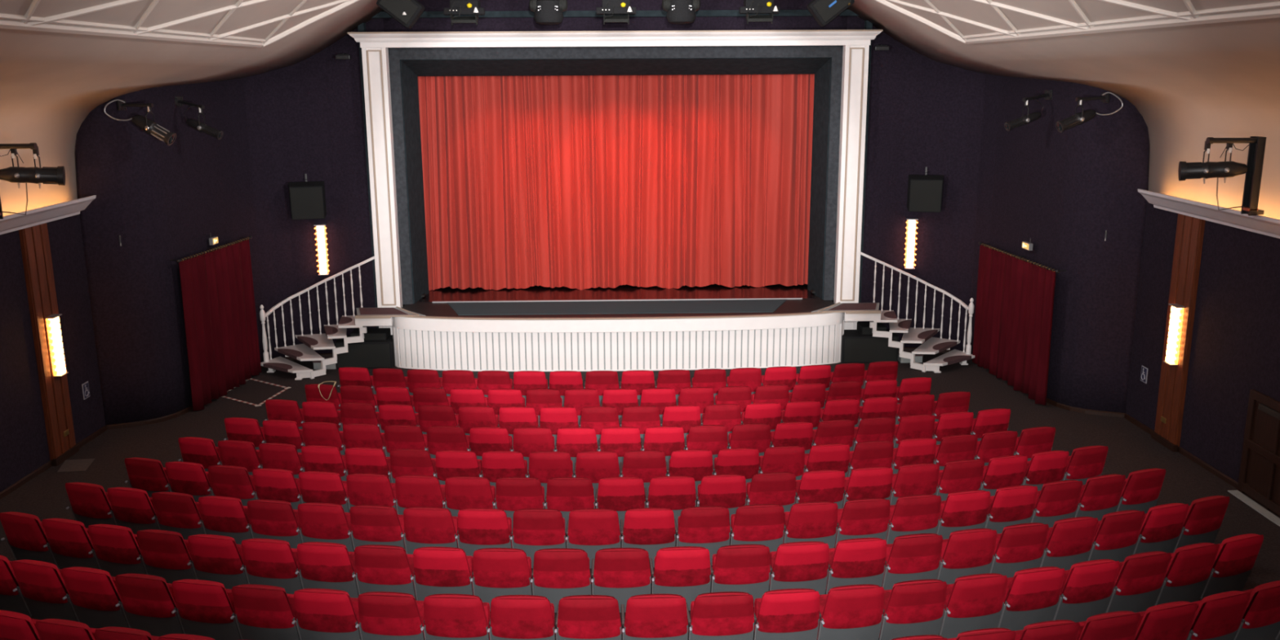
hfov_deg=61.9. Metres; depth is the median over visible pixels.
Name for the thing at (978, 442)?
seat cushion
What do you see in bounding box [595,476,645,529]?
seat
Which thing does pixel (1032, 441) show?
seat
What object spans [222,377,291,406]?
tape
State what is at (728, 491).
seat
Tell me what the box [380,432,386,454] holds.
seat cushion
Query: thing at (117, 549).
seat
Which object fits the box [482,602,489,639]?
seat cushion
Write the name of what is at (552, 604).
seat cushion
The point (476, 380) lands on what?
seat cushion
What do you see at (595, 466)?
seat
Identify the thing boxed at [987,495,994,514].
seat cushion
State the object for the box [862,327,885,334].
grille
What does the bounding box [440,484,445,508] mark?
seat cushion
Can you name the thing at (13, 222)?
crown molding
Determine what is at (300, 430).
seat cushion
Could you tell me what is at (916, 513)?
seat
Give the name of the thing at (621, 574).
seat
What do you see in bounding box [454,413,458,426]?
seat cushion
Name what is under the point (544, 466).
seat
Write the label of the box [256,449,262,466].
seat cushion
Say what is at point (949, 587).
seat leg
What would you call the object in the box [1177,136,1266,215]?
spotlight
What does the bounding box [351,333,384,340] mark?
grille
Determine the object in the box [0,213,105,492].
wall
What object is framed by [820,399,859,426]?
seat
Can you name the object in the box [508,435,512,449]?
seat cushion
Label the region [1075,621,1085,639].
seat cushion
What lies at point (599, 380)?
seat
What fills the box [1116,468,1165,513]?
seat
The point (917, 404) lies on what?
seat
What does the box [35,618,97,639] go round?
seat
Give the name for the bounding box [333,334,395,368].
subwoofer
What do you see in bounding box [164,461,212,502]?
seat
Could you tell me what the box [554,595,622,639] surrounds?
seat
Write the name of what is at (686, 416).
seat
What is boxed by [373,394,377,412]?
seat cushion
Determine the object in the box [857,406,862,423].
seat cushion
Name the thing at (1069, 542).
seat
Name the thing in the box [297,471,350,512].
seat
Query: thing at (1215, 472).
baseboard
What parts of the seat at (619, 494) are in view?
backrest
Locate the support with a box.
[817,594,827,639]
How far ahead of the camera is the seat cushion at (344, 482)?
11.20 m
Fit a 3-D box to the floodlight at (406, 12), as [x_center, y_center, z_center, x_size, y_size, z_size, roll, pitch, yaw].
[-3.721,-4.885,16.580,0.716,0.681,0.341,-1,13,-1]
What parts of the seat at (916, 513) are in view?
post, backrest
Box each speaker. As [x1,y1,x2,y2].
[288,173,326,220]
[350,328,391,340]
[857,321,886,334]
[906,166,943,212]
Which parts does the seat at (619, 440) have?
backrest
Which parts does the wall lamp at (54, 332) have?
plate, plate, plate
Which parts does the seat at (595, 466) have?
backrest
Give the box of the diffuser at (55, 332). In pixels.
[48,316,66,374]
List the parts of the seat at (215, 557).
backrest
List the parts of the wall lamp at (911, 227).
plate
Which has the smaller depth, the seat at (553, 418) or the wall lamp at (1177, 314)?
the seat at (553, 418)
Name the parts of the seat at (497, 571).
post, backrest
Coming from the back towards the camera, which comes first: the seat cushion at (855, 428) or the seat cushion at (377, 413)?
the seat cushion at (377, 413)
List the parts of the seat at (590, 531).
backrest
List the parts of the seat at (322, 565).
post, backrest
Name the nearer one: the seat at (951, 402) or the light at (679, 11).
the seat at (951, 402)
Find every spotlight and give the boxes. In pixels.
[0,142,65,218]
[103,99,176,146]
[174,96,223,139]
[1004,89,1053,131]
[1055,92,1123,133]
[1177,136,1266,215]
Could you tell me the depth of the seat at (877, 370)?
15.43 m
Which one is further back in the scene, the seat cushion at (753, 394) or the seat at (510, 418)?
the seat cushion at (753, 394)
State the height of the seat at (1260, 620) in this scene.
0.883 m
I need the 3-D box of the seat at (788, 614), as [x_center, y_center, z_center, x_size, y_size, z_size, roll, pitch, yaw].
[1.146,2.496,8.520,0.520,0.883,0.438,-2,13,-6]
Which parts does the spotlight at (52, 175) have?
post, mounting arm, focus knob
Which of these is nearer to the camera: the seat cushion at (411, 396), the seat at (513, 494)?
the seat at (513, 494)
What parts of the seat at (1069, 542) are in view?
post, backrest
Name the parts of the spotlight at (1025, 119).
mounting arm, wall plate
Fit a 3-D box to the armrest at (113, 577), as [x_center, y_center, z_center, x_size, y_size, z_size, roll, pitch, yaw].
[-4.465,2.367,9.011,0.455,0.400,0.125,3,13,15]
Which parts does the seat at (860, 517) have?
post, backrest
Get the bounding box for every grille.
[289,186,324,219]
[336,343,390,367]
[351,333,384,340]
[844,337,897,362]
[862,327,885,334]
[909,180,942,211]
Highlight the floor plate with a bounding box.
[57,458,94,472]
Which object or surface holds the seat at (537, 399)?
on the floor
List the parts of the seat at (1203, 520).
post, backrest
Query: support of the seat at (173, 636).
on the floor
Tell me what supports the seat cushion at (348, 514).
on the seat at (328, 522)
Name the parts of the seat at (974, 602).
post, backrest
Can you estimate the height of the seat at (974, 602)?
0.883 m
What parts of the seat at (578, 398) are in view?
backrest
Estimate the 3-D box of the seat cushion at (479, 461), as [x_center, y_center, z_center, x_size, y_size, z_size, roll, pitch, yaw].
[-1.985,1.752,11.923,0.448,0.400,0.125,1,13,4]
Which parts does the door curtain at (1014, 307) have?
curtain panel, curtain rod, curtain panel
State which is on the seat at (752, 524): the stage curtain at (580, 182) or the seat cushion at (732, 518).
the seat cushion at (732, 518)
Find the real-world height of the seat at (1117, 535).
0.883 m
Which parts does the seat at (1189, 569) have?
post, backrest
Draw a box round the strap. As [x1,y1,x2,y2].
[318,381,336,399]
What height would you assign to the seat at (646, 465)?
0.883 m
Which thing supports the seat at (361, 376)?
on the floor
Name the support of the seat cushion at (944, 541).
on the seat at (968, 552)
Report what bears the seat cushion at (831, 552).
on the seat at (858, 561)
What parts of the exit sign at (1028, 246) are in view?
lit panel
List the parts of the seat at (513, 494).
backrest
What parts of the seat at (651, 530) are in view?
backrest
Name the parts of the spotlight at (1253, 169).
focus knob, mounting arm, post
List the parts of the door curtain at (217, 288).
curtain panel, curtain rod, curtain panel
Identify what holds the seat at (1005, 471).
on the floor
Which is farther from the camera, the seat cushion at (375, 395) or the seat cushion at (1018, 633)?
the seat cushion at (375, 395)
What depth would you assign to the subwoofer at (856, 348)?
18.61 m
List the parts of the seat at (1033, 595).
post, backrest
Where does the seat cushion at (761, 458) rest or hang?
on the seat at (785, 459)
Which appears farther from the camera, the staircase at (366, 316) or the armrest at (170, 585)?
the staircase at (366, 316)
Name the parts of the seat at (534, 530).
backrest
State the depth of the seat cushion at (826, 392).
14.57 m
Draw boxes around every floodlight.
[335,53,351,59]
[376,0,425,28]
[806,0,854,26]
[874,44,888,50]
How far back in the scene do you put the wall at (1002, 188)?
17.46 m
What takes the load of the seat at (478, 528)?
on the floor
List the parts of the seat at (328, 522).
backrest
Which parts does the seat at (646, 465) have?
backrest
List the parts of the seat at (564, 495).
backrest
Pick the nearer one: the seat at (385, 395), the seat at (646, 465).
the seat at (646, 465)
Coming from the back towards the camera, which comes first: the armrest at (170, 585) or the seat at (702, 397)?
the seat at (702, 397)
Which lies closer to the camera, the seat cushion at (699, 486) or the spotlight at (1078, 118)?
the seat cushion at (699, 486)
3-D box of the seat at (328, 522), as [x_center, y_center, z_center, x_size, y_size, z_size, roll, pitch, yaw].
[-3.007,2.141,10.364,0.519,0.883,0.438,2,13,8]
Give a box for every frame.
[346,29,883,334]
[387,45,843,304]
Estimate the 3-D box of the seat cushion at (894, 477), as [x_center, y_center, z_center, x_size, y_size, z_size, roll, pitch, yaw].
[2.857,1.831,11.397,0.452,0.400,0.125,-3,13,-11]
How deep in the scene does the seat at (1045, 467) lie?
11.49 m
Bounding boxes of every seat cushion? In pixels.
[31,617,40,628]
[89,627,97,639]
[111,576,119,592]
[133,533,140,548]
[149,497,155,510]
[151,635,159,639]
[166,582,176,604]
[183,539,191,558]
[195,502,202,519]
[204,471,211,486]
[215,446,221,460]
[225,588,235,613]
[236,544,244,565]
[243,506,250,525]
[248,475,255,491]
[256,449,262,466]
[260,426,265,440]
[286,593,296,619]
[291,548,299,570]
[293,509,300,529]
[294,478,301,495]
[297,452,303,468]
[299,408,304,422]
[299,429,304,444]
[337,392,341,403]
[337,410,341,422]
[339,431,344,445]
[341,454,346,471]
[342,480,348,497]
[344,512,351,532]
[348,551,359,594]
[350,597,360,635]
[369,375,373,386]
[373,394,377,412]
[375,411,380,431]
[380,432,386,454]
[386,457,391,482]
[391,483,397,512]
[397,514,405,549]
[404,376,408,388]
[406,554,416,598]
[409,395,413,408]
[414,413,418,426]
[416,600,425,639]
[422,434,426,448]
[431,457,435,474]
[439,377,442,388]
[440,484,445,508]
[447,395,450,406]
[452,515,457,544]
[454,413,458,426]
[465,435,470,448]
[466,555,473,592]
[474,377,477,388]
[477,459,481,475]
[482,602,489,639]
[484,396,488,406]
[490,485,495,502]
[495,414,498,426]
[506,517,511,544]
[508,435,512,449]
[524,459,527,475]
[527,556,531,577]
[541,485,544,500]
[550,603,554,622]
[690,600,694,620]
[697,484,700,497]
[712,554,716,574]
[714,457,717,468]
[728,432,732,447]
[730,514,735,536]
[741,411,745,421]
[746,482,751,505]
[751,393,755,403]
[754,598,761,631]
[759,455,763,473]
[769,551,776,582]
[770,431,774,447]
[781,409,785,422]
[782,511,790,543]
[788,391,791,401]
[795,373,799,384]
[795,480,800,503]
[804,453,808,472]
[812,429,817,445]
[820,408,824,419]
[824,390,828,405]
[826,547,835,588]
[834,508,843,546]
[842,476,849,506]
[847,450,853,476]
[852,426,857,450]
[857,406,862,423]
[860,388,864,403]
[862,369,867,387]
[879,589,891,636]
[881,543,893,586]
[885,504,895,541]
[889,473,897,500]
[891,448,897,467]
[893,424,898,443]
[895,404,900,420]
[896,386,899,396]
[933,400,937,413]
[933,421,937,436]
[934,444,939,459]
[936,500,946,532]
[936,538,948,579]
[937,469,943,488]
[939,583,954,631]
[971,417,976,431]
[975,440,980,455]
[982,465,987,481]
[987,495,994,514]
[993,533,1001,555]
[1004,577,1013,601]
[1014,436,1019,450]
[1014,630,1022,639]
[1024,461,1030,475]
[1034,490,1040,507]
[1044,527,1052,546]
[1061,569,1070,590]
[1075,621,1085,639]
[1094,520,1101,535]
[1115,561,1123,578]
[1136,610,1146,629]
[1191,600,1201,611]
[1241,588,1253,595]
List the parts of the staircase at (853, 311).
handrail, newel post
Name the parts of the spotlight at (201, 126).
wall plate, mounting arm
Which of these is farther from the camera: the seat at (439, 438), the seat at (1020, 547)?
the seat at (439, 438)
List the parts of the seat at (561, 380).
backrest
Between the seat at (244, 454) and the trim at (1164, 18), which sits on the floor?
the seat at (244, 454)
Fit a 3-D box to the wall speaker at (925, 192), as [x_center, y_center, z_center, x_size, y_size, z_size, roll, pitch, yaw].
[4.982,-2.274,18.605,0.600,0.753,0.475,3,13,12]
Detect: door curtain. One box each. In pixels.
[169,235,261,411]
[972,241,1066,404]
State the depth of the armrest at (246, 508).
10.51 m
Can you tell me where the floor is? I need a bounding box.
[0,350,1279,639]
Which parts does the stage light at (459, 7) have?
colour frame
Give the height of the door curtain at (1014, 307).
2.120 m
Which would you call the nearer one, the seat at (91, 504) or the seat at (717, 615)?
the seat at (717, 615)
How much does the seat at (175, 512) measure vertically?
0.883 m
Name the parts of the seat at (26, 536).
post, backrest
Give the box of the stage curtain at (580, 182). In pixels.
[417,74,814,290]
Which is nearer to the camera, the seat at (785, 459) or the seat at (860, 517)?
the seat at (860, 517)
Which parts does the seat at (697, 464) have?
backrest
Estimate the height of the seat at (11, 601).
0.883 m
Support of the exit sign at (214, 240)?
attached to the wall at (1002, 188)
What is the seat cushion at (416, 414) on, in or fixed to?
on the seat at (389, 414)
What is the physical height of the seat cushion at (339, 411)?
0.400 m
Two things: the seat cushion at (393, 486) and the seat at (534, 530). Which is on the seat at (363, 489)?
the seat cushion at (393, 486)
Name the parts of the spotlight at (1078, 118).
mounting arm, wall plate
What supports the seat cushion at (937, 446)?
on the seat at (962, 446)
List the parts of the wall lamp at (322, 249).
plate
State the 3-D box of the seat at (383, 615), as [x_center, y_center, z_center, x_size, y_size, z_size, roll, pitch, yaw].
[-1.949,2.517,8.511,0.520,0.883,0.438,1,13,5]
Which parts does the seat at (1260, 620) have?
post, backrest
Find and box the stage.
[392,284,844,371]
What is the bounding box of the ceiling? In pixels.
[0,0,1279,219]
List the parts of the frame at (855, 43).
cornice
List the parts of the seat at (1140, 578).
post, backrest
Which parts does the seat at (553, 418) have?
backrest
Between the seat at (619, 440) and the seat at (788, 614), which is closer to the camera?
the seat at (788, 614)
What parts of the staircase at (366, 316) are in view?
newel post, handrail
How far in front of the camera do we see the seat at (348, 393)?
14.30 m
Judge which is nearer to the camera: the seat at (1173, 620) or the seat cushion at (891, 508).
the seat at (1173, 620)
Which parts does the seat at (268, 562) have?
backrest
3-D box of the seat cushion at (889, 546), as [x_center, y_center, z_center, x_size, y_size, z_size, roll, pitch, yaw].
[2.385,2.204,9.601,0.452,0.400,0.125,-3,13,-10]
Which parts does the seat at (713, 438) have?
backrest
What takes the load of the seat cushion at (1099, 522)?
on the seat at (1117, 535)
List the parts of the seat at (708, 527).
backrest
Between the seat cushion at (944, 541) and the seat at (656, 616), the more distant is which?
the seat cushion at (944, 541)
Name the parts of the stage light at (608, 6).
colour frame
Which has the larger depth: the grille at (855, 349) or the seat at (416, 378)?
the grille at (855, 349)
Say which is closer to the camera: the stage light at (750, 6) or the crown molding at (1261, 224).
the crown molding at (1261, 224)
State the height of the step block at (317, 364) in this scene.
0.140 m
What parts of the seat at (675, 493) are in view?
backrest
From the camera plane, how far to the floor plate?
13.86 m
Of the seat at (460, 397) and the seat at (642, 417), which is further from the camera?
the seat at (460, 397)
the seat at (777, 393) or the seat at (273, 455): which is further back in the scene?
the seat at (777, 393)
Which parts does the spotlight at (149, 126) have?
wall plate, mounting arm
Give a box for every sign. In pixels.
[81,381,89,399]
[208,233,218,244]
[1022,238,1033,250]
[1140,365,1147,383]
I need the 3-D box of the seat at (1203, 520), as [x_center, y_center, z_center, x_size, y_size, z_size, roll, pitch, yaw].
[5.359,2.091,10.365,0.532,0.883,0.438,-5,14,-21]
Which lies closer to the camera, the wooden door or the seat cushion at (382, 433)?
the wooden door
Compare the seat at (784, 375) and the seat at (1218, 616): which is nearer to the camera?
the seat at (1218, 616)
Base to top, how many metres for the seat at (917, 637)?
0.883 m
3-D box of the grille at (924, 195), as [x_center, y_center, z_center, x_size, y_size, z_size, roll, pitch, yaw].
[4.942,-2.143,18.447,0.520,0.550,0.014,3,22,12]
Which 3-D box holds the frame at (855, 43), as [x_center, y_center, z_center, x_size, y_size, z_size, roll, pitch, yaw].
[-0.382,-2.236,18.505,8.890,5.355,0.405,-1,13,-1]
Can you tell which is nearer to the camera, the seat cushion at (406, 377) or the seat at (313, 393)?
the seat at (313, 393)
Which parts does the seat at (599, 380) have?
backrest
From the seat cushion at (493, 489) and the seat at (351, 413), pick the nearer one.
the seat cushion at (493, 489)
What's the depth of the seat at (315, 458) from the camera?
11.82 m
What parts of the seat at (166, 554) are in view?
backrest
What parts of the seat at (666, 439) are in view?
backrest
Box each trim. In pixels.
[0,0,359,48]
[874,0,1279,44]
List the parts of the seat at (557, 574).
backrest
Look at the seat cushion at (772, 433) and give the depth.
12.79 m
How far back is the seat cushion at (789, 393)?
14.49 m
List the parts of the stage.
plinth rail, lip trim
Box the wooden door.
[1227,389,1279,526]
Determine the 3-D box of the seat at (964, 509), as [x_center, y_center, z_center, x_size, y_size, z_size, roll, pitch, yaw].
[3.140,2.061,10.574,0.519,0.883,0.438,-3,13,-12]
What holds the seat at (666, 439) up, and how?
on the floor
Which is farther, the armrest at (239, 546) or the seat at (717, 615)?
the armrest at (239, 546)
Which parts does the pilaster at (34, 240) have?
socket plate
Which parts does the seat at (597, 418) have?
backrest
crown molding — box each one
[0,195,96,235]
[1137,188,1279,238]
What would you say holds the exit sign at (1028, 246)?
attached to the wall at (1002, 188)
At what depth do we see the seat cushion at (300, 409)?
13.86 m
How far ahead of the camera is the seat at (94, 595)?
8.77 m
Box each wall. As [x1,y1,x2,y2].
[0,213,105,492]
[75,0,1149,425]
[1125,200,1279,482]
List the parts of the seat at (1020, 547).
post, backrest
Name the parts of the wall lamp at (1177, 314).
plate, plate, plate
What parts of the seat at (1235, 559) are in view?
post, backrest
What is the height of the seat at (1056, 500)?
0.883 m
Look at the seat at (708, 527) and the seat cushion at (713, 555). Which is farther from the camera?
the seat at (708, 527)
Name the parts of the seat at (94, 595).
post, backrest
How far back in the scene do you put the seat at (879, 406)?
13.61 m
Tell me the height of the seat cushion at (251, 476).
0.400 m
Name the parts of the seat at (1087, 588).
post, backrest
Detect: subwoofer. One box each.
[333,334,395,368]
[840,328,898,363]
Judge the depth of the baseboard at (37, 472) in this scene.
15.21 m
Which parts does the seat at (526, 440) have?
backrest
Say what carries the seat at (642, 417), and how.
on the floor
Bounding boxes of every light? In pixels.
[444,0,484,25]
[528,0,567,24]
[595,0,635,24]
[662,0,700,23]
[739,0,779,23]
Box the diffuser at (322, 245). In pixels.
[316,226,327,274]
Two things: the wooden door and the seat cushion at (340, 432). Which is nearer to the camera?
the wooden door
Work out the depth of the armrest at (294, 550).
9.50 m
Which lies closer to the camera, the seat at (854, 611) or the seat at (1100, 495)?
the seat at (854, 611)
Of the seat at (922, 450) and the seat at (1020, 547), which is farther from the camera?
the seat at (922, 450)
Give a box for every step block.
[312,356,336,368]
[897,351,923,363]
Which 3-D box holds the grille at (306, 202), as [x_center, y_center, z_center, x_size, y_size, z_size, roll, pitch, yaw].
[-5.696,-1.998,18.247,0.520,0.550,0.014,-4,23,-15]
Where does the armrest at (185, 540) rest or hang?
on the seat at (166, 554)
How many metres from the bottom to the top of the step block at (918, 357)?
0.140 m
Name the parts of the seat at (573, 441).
backrest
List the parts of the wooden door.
handle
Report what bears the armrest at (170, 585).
on the seat at (148, 602)
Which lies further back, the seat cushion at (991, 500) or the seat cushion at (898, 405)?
the seat cushion at (898, 405)
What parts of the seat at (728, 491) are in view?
backrest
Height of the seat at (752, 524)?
0.883 m
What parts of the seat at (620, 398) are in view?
backrest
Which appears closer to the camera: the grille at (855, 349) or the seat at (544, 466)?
the seat at (544, 466)
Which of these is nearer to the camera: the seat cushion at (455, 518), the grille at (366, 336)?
the seat cushion at (455, 518)
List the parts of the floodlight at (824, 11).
frame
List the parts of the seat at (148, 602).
post, backrest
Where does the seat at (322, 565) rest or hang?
on the floor
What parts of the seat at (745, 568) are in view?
post, backrest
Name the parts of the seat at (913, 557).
post, backrest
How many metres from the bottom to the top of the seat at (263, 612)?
0.883 m
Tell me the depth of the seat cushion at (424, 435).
12.76 m
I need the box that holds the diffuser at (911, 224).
[906,220,915,267]
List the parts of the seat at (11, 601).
backrest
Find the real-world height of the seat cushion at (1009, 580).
0.400 m
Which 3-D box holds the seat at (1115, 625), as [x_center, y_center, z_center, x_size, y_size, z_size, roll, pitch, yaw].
[3.436,2.569,8.099,0.520,0.883,0.438,-4,13,-15]
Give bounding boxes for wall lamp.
[44,313,68,377]
[313,223,329,275]
[903,217,918,269]
[1163,303,1184,365]
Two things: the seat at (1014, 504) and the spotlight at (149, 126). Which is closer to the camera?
the seat at (1014, 504)
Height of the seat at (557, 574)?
0.883 m
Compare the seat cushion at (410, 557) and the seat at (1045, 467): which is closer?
the seat cushion at (410, 557)
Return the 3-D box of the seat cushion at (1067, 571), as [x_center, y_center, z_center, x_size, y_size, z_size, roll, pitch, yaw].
[3.670,2.313,9.038,0.455,0.400,0.125,-4,13,-15]
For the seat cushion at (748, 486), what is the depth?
11.10 m
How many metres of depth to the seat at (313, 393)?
14.38 m
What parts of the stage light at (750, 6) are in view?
colour frame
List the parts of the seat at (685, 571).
backrest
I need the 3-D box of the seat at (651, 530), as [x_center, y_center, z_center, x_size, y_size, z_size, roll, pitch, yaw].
[0.077,2.158,10.193,0.519,0.883,0.438,-1,13,-2]
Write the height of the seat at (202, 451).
0.883 m
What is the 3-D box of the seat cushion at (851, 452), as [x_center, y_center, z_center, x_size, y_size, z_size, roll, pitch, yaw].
[2.562,1.680,12.139,0.448,0.400,0.125,-3,13,-10]
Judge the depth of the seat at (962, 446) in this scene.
12.06 m
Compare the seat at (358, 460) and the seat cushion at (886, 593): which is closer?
the seat cushion at (886, 593)
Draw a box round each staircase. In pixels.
[259,256,426,379]
[812,251,974,373]
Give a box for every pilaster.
[18,222,79,466]
[1151,213,1204,452]
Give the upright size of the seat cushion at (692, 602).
0.400 m
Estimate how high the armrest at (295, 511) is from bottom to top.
0.400 m
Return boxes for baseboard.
[0,352,333,499]
[898,346,1249,497]
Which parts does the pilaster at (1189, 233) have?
socket plate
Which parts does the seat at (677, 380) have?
backrest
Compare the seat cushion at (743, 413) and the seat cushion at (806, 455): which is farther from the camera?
the seat cushion at (743, 413)
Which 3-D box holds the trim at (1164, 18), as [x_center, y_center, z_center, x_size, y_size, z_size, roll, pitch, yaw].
[3.645,-2.633,6.679,2.434,1.324,20.240,-1,13,-1]
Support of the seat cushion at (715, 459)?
on the seat at (744, 462)
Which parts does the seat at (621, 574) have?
backrest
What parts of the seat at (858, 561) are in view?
post, backrest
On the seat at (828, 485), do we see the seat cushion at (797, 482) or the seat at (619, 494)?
the seat cushion at (797, 482)
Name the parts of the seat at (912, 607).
post, backrest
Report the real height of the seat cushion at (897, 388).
0.400 m
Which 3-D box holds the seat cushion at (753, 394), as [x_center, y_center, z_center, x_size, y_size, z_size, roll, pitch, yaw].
[1.738,1.195,14.514,0.443,0.400,0.125,-2,13,-7]
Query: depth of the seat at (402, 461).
11.68 m
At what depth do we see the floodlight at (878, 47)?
18.14 m
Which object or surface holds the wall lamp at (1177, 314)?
attached to the pilaster at (1189, 233)
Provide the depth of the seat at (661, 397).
14.09 m
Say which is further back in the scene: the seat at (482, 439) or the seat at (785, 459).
the seat at (482, 439)
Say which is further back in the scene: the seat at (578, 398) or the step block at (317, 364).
the step block at (317, 364)
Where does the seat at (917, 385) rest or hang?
on the floor
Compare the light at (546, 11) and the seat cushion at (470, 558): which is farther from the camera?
the light at (546, 11)
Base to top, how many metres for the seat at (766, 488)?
0.883 m
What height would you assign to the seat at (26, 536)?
0.883 m
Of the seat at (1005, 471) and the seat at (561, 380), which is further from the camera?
the seat at (561, 380)
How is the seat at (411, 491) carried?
on the floor
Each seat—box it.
[0,511,56,564]
[0,555,31,617]
[0,609,40,639]
[11,559,78,622]
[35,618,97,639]
[42,518,100,569]
[61,566,128,628]
[65,482,115,528]
[88,524,146,577]
[94,626,159,639]
[106,487,159,533]
[115,573,183,636]
[124,457,170,497]
[136,529,196,583]
[151,491,204,539]
[158,633,215,639]
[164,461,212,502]
[171,579,241,639]
[177,436,221,471]
[186,533,248,589]
[197,495,253,544]
[207,465,256,506]
[217,440,262,475]
[223,417,265,449]
[230,584,300,639]
[240,538,302,594]
[246,499,302,548]
[251,468,302,509]
[257,443,303,478]
[262,419,304,453]
[264,399,304,429]
[292,588,361,639]
[295,542,359,598]
[296,502,354,551]
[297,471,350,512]
[300,445,346,480]
[301,401,342,431]
[301,422,345,454]
[304,383,341,410]
[337,367,373,394]
[338,385,377,412]
[338,403,380,431]
[341,423,386,457]
[343,447,391,483]
[344,473,397,512]
[347,505,405,550]
[352,544,416,598]
[355,591,425,639]
[371,368,408,394]
[374,386,413,412]
[377,404,418,432]
[382,425,426,457]
[387,448,435,483]
[393,475,445,515]
[400,506,457,554]
[407,368,442,395]
[410,546,473,600]
[413,387,450,413]
[417,404,458,434]
[420,593,489,639]
[424,426,470,458]
[433,449,481,484]
[442,369,477,396]
[442,476,495,516]
[450,388,488,414]
[455,507,511,556]
[457,405,498,435]
[467,426,512,459]
[470,547,532,611]
[477,370,512,397]
[479,450,527,487]
[487,388,524,415]
[487,595,555,639]
[493,476,545,529]
[497,406,538,444]
[510,508,566,568]
[511,426,555,475]
[512,370,547,405]
[524,388,562,423]
[526,451,573,503]
[530,547,591,613]
[538,406,578,449]
[543,477,595,533]
[547,370,583,406]
[554,426,598,475]
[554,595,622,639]
[563,388,599,426]
[565,508,621,568]
[573,451,620,503]
[578,406,619,449]
[583,370,619,406]
[591,547,651,613]
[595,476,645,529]
[598,426,641,473]
[600,388,638,426]
[619,369,654,404]
[619,405,660,444]
[619,450,666,497]
[620,507,675,567]
[621,593,688,639]
[637,387,676,422]
[640,426,684,470]
[644,475,696,529]
[648,546,711,610]
[654,369,690,404]
[659,404,701,443]
[665,448,713,494]
[674,506,730,565]
[675,386,714,420]
[684,425,728,466]
[686,591,754,639]
[690,368,726,401]
[695,474,746,524]
[700,404,741,439]
[710,544,770,607]
[712,448,759,484]
[714,386,751,413]
[726,367,761,394]
[728,423,770,456]
[729,504,784,551]
[741,402,781,431]
[746,472,795,511]
[751,384,788,410]
[753,588,819,639]
[759,445,804,479]
[761,366,796,392]
[768,541,829,595]
[770,422,813,453]
[781,400,820,429]
[782,501,837,548]
[788,382,825,408]
[795,364,831,391]
[795,469,844,508]
[804,443,849,477]
[812,419,854,451]
[817,584,884,639]
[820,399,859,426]
[824,381,862,406]
[824,537,886,594]
[830,363,864,388]
[834,497,890,547]
[842,466,893,508]
[847,440,893,476]
[852,417,895,450]
[857,396,897,426]
[860,379,897,406]
[862,361,897,388]
[879,578,946,639]
[881,533,942,590]
[885,494,941,544]
[889,462,939,505]
[891,437,936,474]
[891,635,947,639]
[893,414,935,448]
[895,377,931,404]
[895,394,934,424]
[933,391,970,422]
[933,411,973,444]
[933,434,977,470]
[936,459,984,501]
[936,489,990,539]
[936,528,996,584]
[938,573,1007,638]
[946,627,1015,639]
[971,408,1010,440]
[974,431,1017,466]
[980,454,1027,496]
[984,484,1037,533]
[989,522,1048,577]
[997,566,1065,631]
[1013,426,1055,461]
[1014,619,1079,639]
[1022,450,1069,490]
[1031,480,1082,527]
[1040,516,1097,570]
[1053,559,1119,622]
[1062,445,1108,484]
[1074,474,1125,520]
[1075,610,1140,639]
[1088,510,1145,562]
[1105,551,1171,613]
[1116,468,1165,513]
[1133,502,1188,554]
[1134,600,1197,639]
[1154,542,1218,605]
[1173,495,1229,552]
[1186,591,1249,639]
[1200,533,1263,599]
[1233,580,1279,639]
[1275,630,1279,639]
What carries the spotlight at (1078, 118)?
attached to the wall at (1002, 188)
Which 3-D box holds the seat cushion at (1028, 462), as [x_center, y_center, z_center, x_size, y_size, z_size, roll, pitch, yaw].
[4.348,1.747,11.761,0.452,0.400,0.125,-4,14,-16]
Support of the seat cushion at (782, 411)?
on the seat at (809, 411)
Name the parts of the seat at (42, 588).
post, backrest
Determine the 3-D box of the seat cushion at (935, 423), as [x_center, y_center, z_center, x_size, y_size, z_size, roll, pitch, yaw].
[3.782,1.450,13.221,0.447,0.400,0.125,-3,13,-13]
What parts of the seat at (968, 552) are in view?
post, backrest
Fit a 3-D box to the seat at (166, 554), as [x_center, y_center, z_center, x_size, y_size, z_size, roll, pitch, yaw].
[-4.236,2.278,9.732,0.517,0.883,0.438,3,13,13]
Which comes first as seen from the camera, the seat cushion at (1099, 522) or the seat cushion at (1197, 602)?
the seat cushion at (1197, 602)
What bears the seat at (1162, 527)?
on the floor
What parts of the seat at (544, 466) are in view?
backrest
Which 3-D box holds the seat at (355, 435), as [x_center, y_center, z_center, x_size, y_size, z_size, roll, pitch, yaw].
[-3.276,1.629,12.852,0.511,0.883,0.438,1,13,8]
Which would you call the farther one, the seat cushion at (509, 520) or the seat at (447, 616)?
the seat cushion at (509, 520)
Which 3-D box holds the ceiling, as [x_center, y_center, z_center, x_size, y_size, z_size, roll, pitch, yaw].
[-0.166,-2.210,7.555,15.020,4.830,22.120,-1,13,-1]
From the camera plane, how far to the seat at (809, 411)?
13.45 m
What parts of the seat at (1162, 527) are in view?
post, backrest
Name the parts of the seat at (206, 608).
post, backrest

